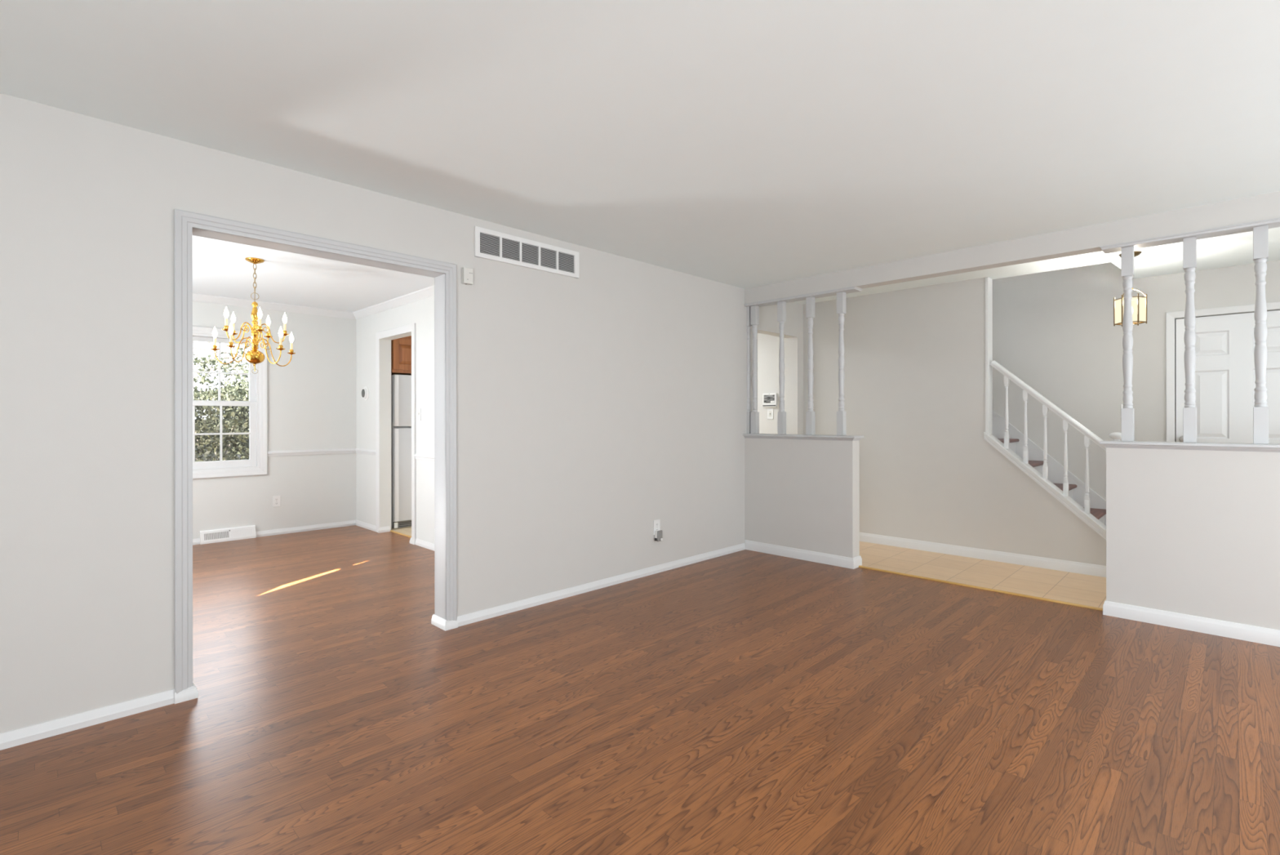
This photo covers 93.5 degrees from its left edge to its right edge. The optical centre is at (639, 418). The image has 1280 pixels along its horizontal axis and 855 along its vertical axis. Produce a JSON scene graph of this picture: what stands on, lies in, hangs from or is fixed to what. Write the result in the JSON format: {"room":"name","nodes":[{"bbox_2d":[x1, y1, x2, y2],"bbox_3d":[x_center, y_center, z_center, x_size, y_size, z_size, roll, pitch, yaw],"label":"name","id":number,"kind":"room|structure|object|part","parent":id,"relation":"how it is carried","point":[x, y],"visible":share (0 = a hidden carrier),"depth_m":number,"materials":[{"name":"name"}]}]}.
{"room":"empty living room","nodes":[
{"label":"empty living room","id":0,"kind":"room"},
{"bbox_2d":[192,301,434,538],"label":"wall","id":1,"kind":"structure","parent":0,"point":[312,399],"depth_m":6.53,"materials":[{"name":"paint"}]},
{"bbox_2d":[200,524,256,544],"bbox_3d":[-4.134,1.167,6.043,0.046,0.125,0.467,0,0,45],"label":"register","id":2,"kind":"object","parent":1,"relation":"attached to","point":[215,535],"visible":1,"depth_m":6.03,"materials":[{"name":"white plastic"}]},
{"bbox_2d":[192,325,267,479],"bbox_3d":[-4.306,-0.155,5.988,0.162,1.488,1.009,0,0,45],"label":"window","id":3,"kind":"structure","parent":1,"relation":"attached to","point":[257,463],"depth_m":6.17,"materials":[{"name":"white paint"}]},
{"bbox_3d":[-4.323,-0.476,6.005,0.034,0.663,0.825,0,0,45],"label":"sash","id":4,"kind":"part","parent":3,"relation":"part of","materials":[{"name":"white paint"}]},
{"bbox_3d":[-4.294,0.164,5.977,0.034,0.670,0.825,0,0,45],"label":"sash","id":5,"kind":"part","parent":3,"relation":"part of","materials":[{"name":"white paint"}]},
{"bbox_2d":[272,495,280,506],"bbox_3d":[-3.845,0.878,6.364,0.007,0.116,0.074,0,0,45],"label":"wall outlet","id":6,"kind":"object","parent":1,"relation":"attached to","point":[276,499],"visible":1,"depth_m":6.36,"materials":[{"name":"white plastic"}]},
{"bbox_2d":[355,295,434,543],"bbox_3d":[-1.874,0.008,5.648,3.820,2.440,0.120,0,0,45],"label":"wall","id":7,"kind":"structure","parent":0,"point":[420,313],"depth_m":6.50,"materials":[{"name":"paint"}]},
{"bbox_2d":[192,284,434,319],"bbox_3d":[-3.019,-1.177,4.490,3.820,0.068,3.136,0,0,45],"label":"crown molding","id":8,"kind":"structure","parent":7,"relation":"attached to","point":[428,291],"depth_m":6.24,"materials":[{"name":"white paint"}]},
{"bbox_2d":[192,520,434,551],"bbox_3d":[-2.981,1.201,4.525,3.820,0.057,3.236,0,0,45],"label":"baseboard","id":9,"kind":"structure","parent":7,"relation":"attached to","point":[419,542],"depth_m":6.49,"materials":[{"name":"white paint"}]},
{"bbox_2d":[361,386,368,399],"bbox_3d":[-3.082,-0.281,6.731,0.156,0.156,0.034,0,0,45],"label":"thermostat","id":10,"kind":"object","parent":7,"relation":"attached to","point":[365,392],"visible":1,"depth_m":6.70,"materials":[{"name":"white plastic"}]},
{"bbox_3d":[-3.073,-0.281,6.740,0.156,0.156,0.010,0,0,45],"label":"plate","id":11,"kind":"part","parent":10,"relation":"part of","materials":[{"name":"white plastic"}]},
{"bbox_2d":[375,323,416,539],"bbox_3d":[-2.524,0.150,6.193,0.930,2.157,0.018,0,0,45],"label":"door frame","id":12,"kind":"structure","parent":7,"relation":"attached to","point":[410,327],"depth_m":6.04,"materials":[{"name":"white paint"}]},
{"bbox_2d":[0,93,803,733],"bbox_3d":[-0.878,0.007,3.849,0.125,2.440,7.330,0,0,45],"label":"wall","id":13,"kind":"structure","parent":0,"point":[594,408],"depth_m":2.71,"materials":[{"name":"beige paint"}]},
{"bbox_2d":[173,208,457,693],"bbox_3d":[-1.598,0.162,3.120,0.167,2.132,1.322,0,0,45],"label":"door frame","id":14,"kind":"structure","parent":13,"relation":"attached to","point":[187,224],"depth_m":2.90,"materials":[{"name":"grey paint"}]},
{"bbox_2d":[0,542,745,750],"bbox_3d":[-1.255,1.199,3.463,0.172,0.057,6.250,0,0,45],"label":"baseboard","id":15,"kind":"structure","parent":13,"relation":"attached to","point":[15,737],"depth_m":2.62,"materials":[{"name":"white paint"}]},
{"bbox_2d":[461,266,473,284],"bbox_3d":[-1.028,-0.847,3.586,0.032,0.096,0.062,0,0,45],"label":"alarm box","id":16,"kind":"object","parent":13,"relation":"attached to","point":[467,273],"visible":1,"depth_m":3.57,"materials":[{"name":"white plastic"}]},
{"bbox_2d":[474,226,579,278],"bbox_3d":[-0.712,-1.070,3.919,0.014,0.182,0.810,0,0,45],"label":"air vent","id":17,"kind":"object","parent":13,"relation":"in","point":[490,244],"visible":1,"depth_m":3.89,"materials":[{"name":"white plastic"}]},
{"bbox_2d":[653,519,660,534],"bbox_3d":[0.134,0.864,4.778,0.007,0.116,0.074,0,0,45],"label":"wall outlet","id":18,"kind":"object","parent":13,"relation":"attached to","point":[656,523],"visible":0.92,"depth_m":4.77,"materials":[{"name":"white plastic"}]},
{"bbox_2d":[654,529,662,541],"bbox_3d":[0.150,0.928,4.758,0.044,0.084,0.062,0,0,45],"label":"plug","id":19,"kind":"object","parent":18,"relation":"attached to","point":[658,534],"visible":1,"depth_m":4.74,"materials":[{"name":"white plastic"}]},
{"bbox_2d":[746,306,751,433],"bbox_3d":[1.034,-0.454,5.677,0.030,1.195,0.058,0,0,45],"label":"spindle","id":20,"kind":"object","parent":13,"relation":"attached to","point":[748,308],"visible":0.98,"depth_m":5.67,"materials":[{"name":"grey paint"}]},
{"bbox_2d":[743,285,862,306],"bbox_3d":[1.409,-1.062,5.310,1.078,0.021,0.145,0,0,45],"label":"trim","id":21,"kind":"structure","parent":13,"relation":"attached to","point":[850,289],"depth_m":5.21,"materials":[{"name":"grey paint"}]},
{"bbox_2d":[0,524,1279,854],"bbox_3d":[0.069,1.253,3.615,9.650,0.066,8.325,0,0,45],"label":"floor","id":22,"kind":"structure","parent":0,"point":[745,701],"depth_m":2.40,"materials":[{"name":"brown wood"}]},
{"bbox_2d":[390,529,411,537],"bbox_3d":[-2.435,1.223,6.281,0.780,0.012,0.030,0,0,45],"label":"threshold","id":23,"kind":"object","parent":22,"relation":"on","point":[392,531],"visible":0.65,"depth_m":6.36,"materials":[{"name":"brown wood"}]},
{"bbox_2d":[391,373,411,528],"bbox_3d":[-2.671,0.369,7.128,0.675,1.710,0.763,0,0,45],"label":"refrigerator","id":24,"kind":"object","parent":22,"relation":"on","point":[401,384],"visible":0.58,"depth_m":6.70,"materials":[{"name":"grey metal"}]},
{"bbox_3d":[-2.704,-0.198,6.658,0.060,0.569,0.048,0,0,45],"label":"edge handle","id":25,"kind":"part","parent":24,"relation":"part of","materials":[{"name":"white"}]},
{"bbox_3d":[-2.703,0.625,6.658,0.060,1.029,0.048,0,0,45],"label":"edge handle","id":26,"kind":"part","parent":24,"relation":"part of","materials":[{"name":"white"}]},
{"bbox_3d":[-2.457,0.625,6.919,0.056,1.037,0.760,0,0,45],"label":"fridge door","id":27,"kind":"part","parent":24,"relation":"part of","materials":[{"name":"white metal"}]},
{"bbox_3d":[-2.458,-0.198,6.919,0.056,0.577,0.760,0,0,45],"label":"freezer door","id":28,"kind":"part","parent":24,"relation":"part of","materials":[{"name":"white metal"}]},
{"bbox_2d":[858,564,1102,610],"bbox_3d":[2.384,1.217,4.388,1.622,0.012,0.030,0,0,45],"label":"threshold","id":29,"kind":"object","parent":22,"relation":"on","point":[860,566],"visible":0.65,"depth_m":4.28,"materials":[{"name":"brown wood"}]},
{"bbox_2d":[983,360,1121,539],"bbox_3d":[3.218,0.014,5.624,2.510,2.405,0.996,0,0,45],"label":"staircase","id":30,"kind":"structure","parent":22,"relation":"on","point":[1055,478],"depth_m":5.03,"materials":[{"name":"white paint"}]},
{"bbox_3d":[3.351,-0.102,4.907,0.880,0.796,0.054,0,0,45],"label":"handrail","id":31,"kind":"part","parent":30,"relation":"part of","materials":[{"name":"white paint"}]},
{"bbox_2d":[0,0,1279,311],"bbox_3d":[0.096,-1.264,3.641,9.645,0.100,8.405,0,0,45],"label":"ceiling","id":32,"kind":"structure","parent":0,"point":[742,144],"depth_m":2.39,"materials":[{"name":"paint"}]},
{"bbox_2d":[210,257,295,373],"bbox_3d":[-2.933,-0.775,4.602,0.552,0.870,0.548,0,0,45],"label":"chandelier","id":33,"kind":"object","parent":32,"relation":"hanging from","point":[254,356],"visible":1,"depth_m":4.56,"materials":[{"name":"gold metal"}]},
{"bbox_3d":[-3.185,-0.645,4.507,0.031,0.086,0.030,0,0,45],"label":"flame bulb","id":34,"kind":"part","parent":33,"relation":"part of","materials":[{"name":"white glass"}]},
{"bbox_3d":[-3.035,-0.778,4.413,0.031,0.086,0.030,0,0,45],"label":"flame bulb","id":35,"kind":"part","parent":33,"relation":"part of","materials":[{"name":"white glass"}]},
{"bbox_3d":[-2.939,-0.646,4.322,0.031,0.086,0.030,0,0,45],"label":"flame bulb","id":36,"kind":"part","parent":33,"relation":"part of","materials":[{"name":"white glass"}]},
{"bbox_3d":[-3.069,-0.511,4.543,0.251,0.205,0.008,0,0,-17],"label":"arm","id":37,"kind":"part","parent":33,"relation":"part of","materials":[{"name":"gold metal"}]},
{"bbox_3d":[-3.128,-0.778,4.627,0.031,0.086,0.030,0,0,45],"label":"flame bulb","id":38,"kind":"part","parent":33,"relation":"part of","materials":[{"name":"white glass"}]},
{"bbox_3d":[-2.989,-0.652,4.492,0.008,0.147,0.186,0,0,30],"label":"arm","id":39,"kind":"part","parent":33,"relation":"part of","materials":[{"name":"gold metal"}]},
{"bbox_3d":[-2.937,-0.511,4.444,0.008,0.205,0.251,0,0,1],"label":"arm","id":40,"kind":"part","parent":33,"relation":"part of","materials":[{"name":"gold metal"}]},
{"bbox_3d":[-3.040,-0.652,4.607,0.186,0.147,0.008,0,0,12],"label":"arm","id":41,"kind":"part","parent":33,"relation":"part of","materials":[{"name":"gold metal"}]},
{"bbox_3d":[-2.863,-0.652,4.504,0.008,0.147,0.186,0,0,-42],"label":"arm","id":42,"kind":"part","parent":33,"relation":"part of","materials":[{"name":"gold metal"}]},
{"bbox_3d":[-2.804,-0.778,4.436,0.031,0.086,0.030,0,0,45],"label":"flame bulb","id":43,"kind":"part","parent":33,"relation":"part of","materials":[{"name":"white glass"}]},
{"bbox_3d":[-2.954,-0.778,4.781,0.031,0.086,0.030,0,0,45],"label":"flame bulb","id":44,"kind":"part","parent":33,"relation":"part of","materials":[{"name":"white glass"}]},
{"bbox_3d":[-2.802,-0.512,4.539,0.251,0.205,0.008,0,0,19],"label":"arm","id":45,"kind":"part","parent":33,"relation":"part of","materials":[{"name":"gold metal"}]},
{"bbox_3d":[-2.836,-0.652,4.627,0.186,0.147,0.008,0,0,-24],"label":"arm","id":46,"kind":"part","parent":33,"relation":"part of","materials":[{"name":"gold metal"}]},
{"bbox_3d":[-2.850,-0.511,4.696,0.008,0.205,0.251,0,0,37],"label":"arm","id":47,"kind":"part","parent":33,"relation":"part of","materials":[{"name":"gold metal"}]},
{"bbox_3d":[-2.687,-0.646,4.500,0.031,0.086,0.030,0,0,45],"label":"flame bulb","id":48,"kind":"part","parent":33,"relation":"part of","materials":[{"name":"white glass"}]},
{"bbox_3d":[-2.754,-0.778,4.664,0.031,0.086,0.030,0,0,45],"label":"flame bulb","id":49,"kind":"part","parent":33,"relation":"part of","materials":[{"name":"white glass"}]},
{"bbox_3d":[-2.778,-0.646,4.794,0.031,0.086,0.030,0,0,45],"label":"flame bulb","id":50,"kind":"part","parent":33,"relation":"part of","materials":[{"name":"white glass"}]},
{"bbox_2d":[1113,250,1146,326],"bbox_3d":[3.621,-0.945,4.444,0.193,0.544,0.177,0,0,45],"label":"lantern","id":51,"kind":"object","parent":32,"relation":"hanging from","point":[1139,304],"visible":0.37,"depth_m":4.38,"materials":[{"name":"beige glass"}]},
{"bbox_3d":[3.544,-0.793,4.456,0.003,0.172,0.081,0,0,9],"label":"glass panel","id":52,"kind":"part","parent":51,"relation":"part of","materials":[{"name":"white glass"}]},
{"bbox_3d":[3.572,-0.793,4.383,0.081,0.172,0.003,0,0,39],"label":"glass panel","id":53,"kind":"part","parent":51,"relation":"part of","materials":[{"name":"white glass"}]},
{"bbox_3d":[3.649,-0.793,4.371,0.081,0.172,0.003,0,0,-21],"label":"glass panel","id":54,"kind":"part","parent":51,"relation":"part of","materials":[{"name":"white glass"}]},
{"bbox_2d":[744,437,859,557],"bbox_3d":[1.402,0.702,5.319,1.054,1.045,0.125,0,0,45],"label":"wall","id":55,"kind":"structure","parent":0,"point":[802,494],"depth_m":5.21,"materials":[{"name":"beige paint"}]},
{"bbox_2d":[744,539,862,568],"bbox_3d":[1.408,1.181,5.314,1.069,0.086,0.155,0,0,45],"label":"baseboard","id":56,"kind":"structure","parent":55,"relation":"attached to","point":[812,556],"depth_m":5.19,"materials":[{"name":"white paint"}]},
{"bbox_2d":[742,433,864,440],"bbox_3d":[1.412,0.164,5.309,1.083,0.041,0.183,0,0,45],"label":"cap rail","id":57,"kind":"object","parent":55,"relation":"on","point":[816,437],"visible":0.97,"depth_m":5.19,"materials":[{"name":"grey paint"}]},
{"bbox_2d":[750,305,759,433],"bbox_3d":[1.076,-0.454,5.636,0.058,1.195,0.058,0,0,45],"label":"spindle","id":58,"kind":"object","parent":57,"relation":"on","point":[754,309],"visible":0.99,"depth_m":5.62,"materials":[{"name":"grey paint"}]},
{"bbox_2d":[777,301,786,434],"bbox_3d":[1.281,-0.454,5.434,0.058,1.195,0.058,0,0,45],"label":"spindle","id":59,"kind":"object","parent":57,"relation":"on","point":[781,305],"visible":1,"depth_m":5.42,"materials":[{"name":"grey paint"}]},
{"bbox_2d":[805,296,815,435],"bbox_3d":[1.483,-0.454,5.234,0.058,1.195,0.058,0,0,45],"label":"spindle","id":60,"kind":"object","parent":57,"relation":"on","point":[810,301],"visible":1,"depth_m":5.21,"materials":[{"name":"grey paint"}]},
{"bbox_2d":[836,291,846,435],"bbox_3d":[1.685,-0.455,5.035,0.058,1.195,0.058,0,0,45],"label":"spindle","id":61,"kind":"object","parent":57,"relation":"on","point":[841,296],"visible":1,"depth_m":5.01,"materials":[{"name":"grey paint"}]},
{"bbox_2d":[757,277,1106,565],"bbox_3d":[2.175,-0.006,6.069,4.300,2.460,0.120,0,0,45],"label":"wall","id":62,"kind":"structure","parent":0,"point":[914,366],"depth_m":5.54,"materials":[{"name":"beige paint"}]},
{"bbox_2d":[762,392,777,406],"bbox_3d":[1.443,-0.203,6.687,0.176,0.150,0.028,0,0,45],"label":"panel","id":63,"kind":"object","parent":62,"relation":"attached to","point":[768,399],"visible":1,"depth_m":6.67,"materials":[{"name":"white plastic"}]},
{"bbox_2d":[767,408,773,418],"bbox_3d":[1.447,-0.050,6.692,0.074,0.118,0.016,0,0,45],"label":"light switch","id":64,"kind":"object","parent":62,"relation":"attached to","point":[770,411],"visible":1,"depth_m":6.69,"materials":[{"name":"white plastic"}]},
{"bbox_2d":[859,532,1106,577],"bbox_3d":[2.662,1.174,5.423,2.700,0.086,0.118,0,0,45],"label":"baseboard","id":65,"kind":"structure","parent":62,"relation":"attached to","point":[1096,570],"depth_m":5.15,"materials":[{"name":"white paint"}]},
{"bbox_2d":[985,276,992,435],"bbox_3d":[3.029,-0.534,5.223,0.022,1.364,0.134,0,0,45],"label":"trim","id":66,"kind":"structure","parent":62,"relation":"attached to","point":[988,282],"depth_m":5.19,"materials":[{"name":"white paint"}]},
{"bbox_2d":[744,191,1279,303],"bbox_3d":[3.017,-1.146,3.722,5.600,0.143,0.125,0,0,45],"label":"beam","id":67,"kind":"structure","parent":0,"point":[1087,239],"depth_m":4.02,"materials":[{"name":"beige paint"}]},
{"bbox_2d":[1100,217,1279,253],"bbox_3d":[3.968,-1.065,2.783,2.928,0.021,0.145,0,0,45],"label":"trim","id":68,"kind":"structure","parent":67,"relation":"attached to","point":[1275,222],"depth_m":3.48,"materials":[{"name":"grey paint"}]},
{"bbox_2d":[992,259,1279,500],"bbox_3d":[4.409,-0.479,5.219,5.725,3.400,0.100,0,0,45],"label":"wall","id":69,"kind":"structure","parent":0,"point":[1055,331],"depth_m":5.48,"materials":[{"name":"beige paint"}]},
{"bbox_2d":[1165,301,1279,441],"bbox_3d":[4.772,0.162,4.776,0.898,2.118,0.020,0,0,45],"label":"door frame","id":70,"kind":"structure","parent":69,"relation":"attached to","point":[1170,316],"depth_m":5.06,"materials":[{"name":"white paint"}]},
{"bbox_2d":[1175,310,1279,444],"bbox_3d":[4.793,0.182,4.797,0.813,2.064,0.158,0,0,45],"label":"door","id":71,"kind":"structure","parent":69,"relation":"in","point":[1224,379],"depth_m":4.85,"materials":[{"name":"white paint"}]},
{"bbox_3d":[4.524,0.176,5.002,0.068,0.068,0.072,0,0,45],"label":"knob","id":72,"kind":"part","parent":71,"relation":"part of","materials":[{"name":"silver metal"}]},
{"bbox_3d":[4.668,-0.113,4.919,0.214,0.557,0.011,0,0,45],"label":"panel","id":73,"kind":"part","parent":71,"relation":"part of","materials":[{"name":"white paint"}]},
{"bbox_3d":[4.668,-0.612,4.919,0.214,0.195,0.011,0,0,45],"label":"panel","id":74,"kind":"part","parent":71,"relation":"part of","materials":[{"name":"white paint"}]},
{"bbox_3d":[4.915,-0.612,4.674,0.214,0.195,0.011,0,0,45],"label":"panel","id":75,"kind":"part","parent":71,"relation":"part of","materials":[{"name":"white paint"}]},
{"bbox_3d":[4.916,-0.113,4.674,0.214,0.557,0.011,0,0,45],"label":"panel","id":76,"kind":"part","parent":71,"relation":"part of","materials":[{"name":"white paint"}]},
{"bbox_2d":[1106,447,1279,630],"bbox_3d":[3.980,0.699,2.773,2.900,1.045,0.125,0,0,45],"label":"wall","id":77,"kind":"structure","parent":0,"point":[1193,532],"depth_m":3.45,"materials":[{"name":"beige paint"}]},
{"bbox_2d":[1099,440,1279,452],"bbox_3d":[3.969,0.161,2.784,2.929,0.041,0.183,0,0,45],"label":"cap rail","id":78,"kind":"object","parent":77,"relation":"on","point":[1270,447],"visible":1,"depth_m":3.46,"materials":[{"name":"grey paint"}]},
{"bbox_2d":[1120,246,1134,441],"bbox_3d":[3.016,-0.456,3.720,0.058,1.195,0.058,0,0,45],"label":"spindle","id":79,"kind":"object","parent":78,"relation":"on","point":[1126,253],"visible":1,"depth_m":3.70,"materials":[{"name":"grey paint"}]},
{"bbox_2d":[1182,235,1196,442],"bbox_3d":[3.219,-0.456,3.521,0.058,1.195,0.058,0,0,45],"label":"spindle","id":80,"kind":"object","parent":78,"relation":"on","point":[1189,244],"visible":1,"depth_m":3.50,"materials":[{"name":"grey paint"}]},
{"bbox_2d":[1253,225,1268,444],"bbox_3d":[3.423,-0.456,3.318,0.058,1.195,0.058,0,0,45],"label":"spindle","id":81,"kind":"object","parent":78,"relation":"on","point":[1260,233],"visible":1,"depth_m":3.30,"materials":[{"name":"grey paint"}]},
{"bbox_2d":[1102,600,1279,646],"bbox_3d":[3.975,1.179,2.779,2.915,0.086,0.155,0,0,45],"label":"baseboard","id":82,"kind":"structure","parent":77,"relation":"attached to","point":[1258,634],"depth_m":3.45,"materials":[{"name":"white paint"}]},
{"bbox_3d":[-1.307,0.007,7.382,2.500,2.440,3.144,0,0,45],"label":"wall","id":83,"kind":"structure","parent":0,"visible":0},
{"bbox_2d":[391,335,411,374],"bbox_3d":[-2.690,-0.735,7.147,0.644,0.451,0.760,0,0,45],"label":"upper cabinet","id":84,"kind":"object","parent":83,"relation":"attached to","point":[401,348],"visible":0.24,"depth_m":6.74,"materials":[{"name":"brown wood"}]},
{"bbox_3d":[-2.612,-0.716,6.803,0.018,0.230,0.251,0,0,45],"label":"raised panel","id":85,"kind":"part","parent":84,"relation":"part of","materials":[{"name":"brown wood"}]},
{"label":"outside","id":86,"kind":"structure","parent":0,"visible":0},
{"bbox_2d":[198,418,244,461],"bbox_3d":[-12.600,0.911,17.649,28.000,1.757,26.000,0,0,45],"label":"ground","id":87,"kind":"structure","parent":86,"point":[204,419],"depth_m":17.13,"materials":[{"name":"green plant"}]},
{"bbox_2d":[195,421,234,461],"bbox_3d":[-6.237,0.932,8.274,1.657,1.818,1.918,0,0,45],"label":"shrub","id":88,"kind":"object","parent":87,"relation":"on","point":[217,439],"visible":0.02,"depth_m":8.32,"materials":[{"name":"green plant"}]},
{"bbox_2d":[193,386,248,461],"bbox_3d":[-7.453,0.515,10.368,1.999,2.325,4.389,0,0,45],"label":"shrub","id":89,"kind":"object","parent":87,"relation":"on","point":[244,439],"visible":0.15,"depth_m":10.40,"materials":[{"name":"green plant"}]},
{"bbox_2d":[193,351,248,455],"bbox_3d":[-11.102,-0.389,16.645,2.801,3.147,7.859,0,0,45],"label":"shrub","id":90,"kind":"object","parent":87,"relation":"on","point":[200,394],"visible":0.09,"depth_m":16.02,"materials":[{"name":"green plant"}]},
{"bbox_2d":[193,342,248,391],"bbox_3d":[-16.307,-3.649,21.184,8.861,10.563,10.419,0,0,-36],"label":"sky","id":91,"kind":"structure","parent":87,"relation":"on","point":[228,356],"depth_m":22.30,"materials":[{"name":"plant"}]},
{"bbox_2d":[199,345,248,459],"bbox_3d":[-8.259,-0.145,13.605,2.837,3.250,2.381,0,0,-20],"label":"shrub","id":92,"kind":"object","parent":87,"relation":"on","point":[240,392],"visible":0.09,"depth_m":12.79,"materials":[{"name":"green plant"}]}
]}

